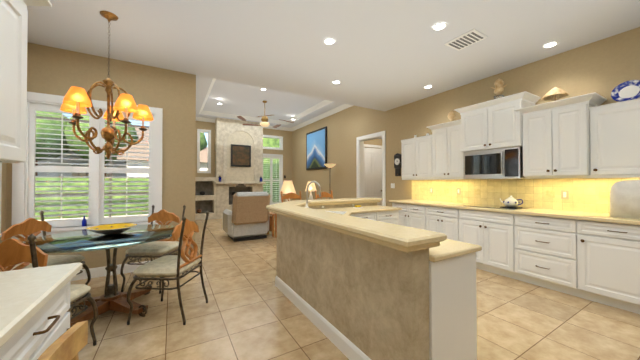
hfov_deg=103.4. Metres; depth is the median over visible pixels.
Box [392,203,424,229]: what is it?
base cabinet
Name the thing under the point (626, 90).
plate
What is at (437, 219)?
base cabinet
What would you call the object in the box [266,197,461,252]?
island countertop
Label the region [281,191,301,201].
bar stool
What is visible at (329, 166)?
floor lamp
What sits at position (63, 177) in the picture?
window
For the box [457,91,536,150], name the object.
upper cabinet
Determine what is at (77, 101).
chandelier
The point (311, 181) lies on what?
faucet
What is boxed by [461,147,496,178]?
microwave
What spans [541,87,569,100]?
shell
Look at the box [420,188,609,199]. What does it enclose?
frame
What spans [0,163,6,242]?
wall
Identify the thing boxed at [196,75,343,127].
ceiling
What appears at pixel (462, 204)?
cooktop
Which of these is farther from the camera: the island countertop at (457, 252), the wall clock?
the wall clock
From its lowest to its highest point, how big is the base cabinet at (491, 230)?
0.875 m
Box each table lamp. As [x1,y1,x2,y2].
[280,181,295,201]
[305,181,316,199]
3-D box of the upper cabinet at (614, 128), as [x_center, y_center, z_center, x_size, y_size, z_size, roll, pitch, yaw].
[3.365,-0.444,2.742,0.330,0.780,0.550,0,-1,-30]
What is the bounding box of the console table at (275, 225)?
[275,213,276,237]
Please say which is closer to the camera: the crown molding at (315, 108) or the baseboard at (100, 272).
the baseboard at (100, 272)
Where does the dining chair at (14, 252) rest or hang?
on the floor
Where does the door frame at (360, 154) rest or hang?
attached to the wall at (605, 67)
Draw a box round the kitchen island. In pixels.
[275,213,476,359]
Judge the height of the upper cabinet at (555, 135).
0.910 m
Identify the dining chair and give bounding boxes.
[0,234,97,345]
[1,211,90,285]
[120,205,185,293]
[126,211,208,324]
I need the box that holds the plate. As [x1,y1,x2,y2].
[611,80,639,101]
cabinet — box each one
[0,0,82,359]
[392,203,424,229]
[401,135,432,178]
[425,207,456,240]
[429,119,460,178]
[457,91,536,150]
[457,207,512,277]
[513,215,572,294]
[521,95,600,178]
[573,219,639,313]
[589,98,639,174]
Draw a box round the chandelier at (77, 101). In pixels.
[60,11,153,158]
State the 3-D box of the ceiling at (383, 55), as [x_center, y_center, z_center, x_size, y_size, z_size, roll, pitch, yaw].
[0.873,-2.208,1.265,6.450,1.000,7.700,0,-1,-30]
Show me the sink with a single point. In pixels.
(339, 212)
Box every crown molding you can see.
[196,117,290,130]
[199,78,215,113]
[203,111,284,124]
[285,100,332,124]
[291,104,353,130]
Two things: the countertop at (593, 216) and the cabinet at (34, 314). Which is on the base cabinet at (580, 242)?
the countertop at (593, 216)
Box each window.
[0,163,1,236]
[11,91,162,239]
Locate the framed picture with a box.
[306,126,326,169]
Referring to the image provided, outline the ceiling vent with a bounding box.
[444,29,487,50]
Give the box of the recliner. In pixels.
[223,192,269,241]
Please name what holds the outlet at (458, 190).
attached to the wall at (605, 67)
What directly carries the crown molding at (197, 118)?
attached to the wall at (286, 152)
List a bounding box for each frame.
[356,131,385,205]
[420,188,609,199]
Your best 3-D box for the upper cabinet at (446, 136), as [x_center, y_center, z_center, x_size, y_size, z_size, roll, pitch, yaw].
[2.347,-0.513,4.476,0.330,0.950,0.590,0,-1,-30]
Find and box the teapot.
[500,195,522,207]
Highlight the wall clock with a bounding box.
[394,153,401,175]
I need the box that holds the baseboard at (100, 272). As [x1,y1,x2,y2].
[71,260,150,280]
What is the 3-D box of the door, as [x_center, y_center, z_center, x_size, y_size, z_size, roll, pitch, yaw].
[1.770,0.143,8.402,0.756,2.410,0.172,0,-1,-30]
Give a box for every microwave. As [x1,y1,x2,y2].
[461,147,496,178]
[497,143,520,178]
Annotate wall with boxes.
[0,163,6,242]
[6,42,195,268]
[195,121,291,201]
[292,27,639,206]
[364,139,381,147]
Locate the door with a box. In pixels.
[365,148,381,205]
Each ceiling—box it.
[27,0,639,110]
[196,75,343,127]
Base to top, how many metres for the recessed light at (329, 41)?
0.004 m
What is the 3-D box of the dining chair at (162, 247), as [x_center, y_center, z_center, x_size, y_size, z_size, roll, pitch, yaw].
[-2.059,0.821,3.180,0.496,0.975,0.532,0,-1,2]
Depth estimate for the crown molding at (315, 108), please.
8.40 m
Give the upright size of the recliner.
1.069 m
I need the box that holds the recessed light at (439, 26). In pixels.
[432,22,446,30]
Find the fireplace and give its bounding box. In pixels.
[195,118,265,219]
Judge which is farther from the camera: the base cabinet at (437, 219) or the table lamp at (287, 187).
the table lamp at (287, 187)
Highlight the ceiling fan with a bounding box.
[237,101,293,127]
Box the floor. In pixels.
[67,215,639,359]
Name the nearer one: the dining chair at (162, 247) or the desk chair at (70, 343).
the desk chair at (70, 343)
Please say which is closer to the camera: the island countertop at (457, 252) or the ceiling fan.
the island countertop at (457, 252)
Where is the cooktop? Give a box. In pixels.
[461,203,520,210]
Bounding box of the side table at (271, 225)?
[267,212,274,236]
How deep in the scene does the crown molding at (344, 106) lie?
8.53 m
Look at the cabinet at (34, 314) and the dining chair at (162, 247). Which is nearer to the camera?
the cabinet at (34, 314)
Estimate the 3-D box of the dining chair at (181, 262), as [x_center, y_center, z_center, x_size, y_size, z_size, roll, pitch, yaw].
[-1.458,0.815,2.492,0.532,0.975,0.496,0,-1,3]
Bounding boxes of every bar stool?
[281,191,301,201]
[315,190,332,198]
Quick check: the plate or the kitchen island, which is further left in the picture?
the kitchen island
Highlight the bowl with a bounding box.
[86,223,136,234]
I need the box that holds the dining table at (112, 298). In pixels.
[22,224,175,327]
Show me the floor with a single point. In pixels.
(249, 310)
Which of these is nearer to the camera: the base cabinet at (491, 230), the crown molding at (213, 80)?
the base cabinet at (491, 230)
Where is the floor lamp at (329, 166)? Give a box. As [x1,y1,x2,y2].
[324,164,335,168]
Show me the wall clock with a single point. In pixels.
(397, 161)
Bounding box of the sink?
[327,211,345,213]
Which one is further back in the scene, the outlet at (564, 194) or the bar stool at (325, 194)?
the bar stool at (325, 194)
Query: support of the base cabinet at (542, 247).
on the floor
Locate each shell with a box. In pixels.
[447,111,455,120]
[491,79,505,98]
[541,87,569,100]
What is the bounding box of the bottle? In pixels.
[82,215,86,225]
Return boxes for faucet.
[306,181,320,203]
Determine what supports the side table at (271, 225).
on the floor
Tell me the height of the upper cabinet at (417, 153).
0.800 m
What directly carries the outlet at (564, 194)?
attached to the wall at (605, 67)
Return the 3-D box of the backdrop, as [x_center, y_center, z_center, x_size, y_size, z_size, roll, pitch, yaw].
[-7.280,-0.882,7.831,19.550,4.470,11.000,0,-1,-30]
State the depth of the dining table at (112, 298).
2.42 m
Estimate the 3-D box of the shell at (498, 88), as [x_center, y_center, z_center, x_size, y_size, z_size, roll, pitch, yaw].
[2.671,-1.336,3.774,0.215,0.360,0.187,0,-1,-30]
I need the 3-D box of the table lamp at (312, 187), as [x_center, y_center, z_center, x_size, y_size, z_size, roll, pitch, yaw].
[-0.225,0.337,6.222,0.300,0.600,0.300,0,-1,-30]
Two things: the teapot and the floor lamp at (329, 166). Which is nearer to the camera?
the teapot
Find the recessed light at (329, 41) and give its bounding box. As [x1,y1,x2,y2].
[323,38,334,44]
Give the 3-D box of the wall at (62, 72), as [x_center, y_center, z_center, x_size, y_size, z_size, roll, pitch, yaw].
[-2.960,-0.687,3.552,2.170,4.000,0.150,0,-1,-30]
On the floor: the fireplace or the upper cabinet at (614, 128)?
the fireplace
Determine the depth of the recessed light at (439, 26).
2.78 m
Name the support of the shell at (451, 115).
on the upper cabinet at (446, 136)
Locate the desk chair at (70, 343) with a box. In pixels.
[37,320,87,359]
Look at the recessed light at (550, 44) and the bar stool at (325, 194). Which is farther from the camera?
the bar stool at (325, 194)
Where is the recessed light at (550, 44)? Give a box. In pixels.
[543,42,558,47]
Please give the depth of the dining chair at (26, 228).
2.54 m
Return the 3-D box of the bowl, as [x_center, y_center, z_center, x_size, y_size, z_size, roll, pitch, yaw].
[-2.103,0.508,2.566,0.400,0.074,0.400,0,-1,-30]
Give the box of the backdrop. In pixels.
[200,132,278,201]
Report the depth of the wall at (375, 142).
8.38 m
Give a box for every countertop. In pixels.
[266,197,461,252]
[389,199,639,226]
[434,245,481,264]
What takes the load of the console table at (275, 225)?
on the floor
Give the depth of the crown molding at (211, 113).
9.17 m
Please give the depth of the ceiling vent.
3.04 m
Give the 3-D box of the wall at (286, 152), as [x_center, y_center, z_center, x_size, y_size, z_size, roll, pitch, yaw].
[-3.003,-0.628,9.847,4.430,4.000,0.150,0,-1,-30]
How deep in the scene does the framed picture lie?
8.91 m
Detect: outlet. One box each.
[456,188,460,194]
[561,190,568,198]
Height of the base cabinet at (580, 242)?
0.875 m
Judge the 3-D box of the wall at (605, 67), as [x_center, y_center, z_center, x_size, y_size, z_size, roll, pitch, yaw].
[2.172,-0.671,5.261,0.150,4.000,13.300,0,-1,-30]
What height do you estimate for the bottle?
0.140 m

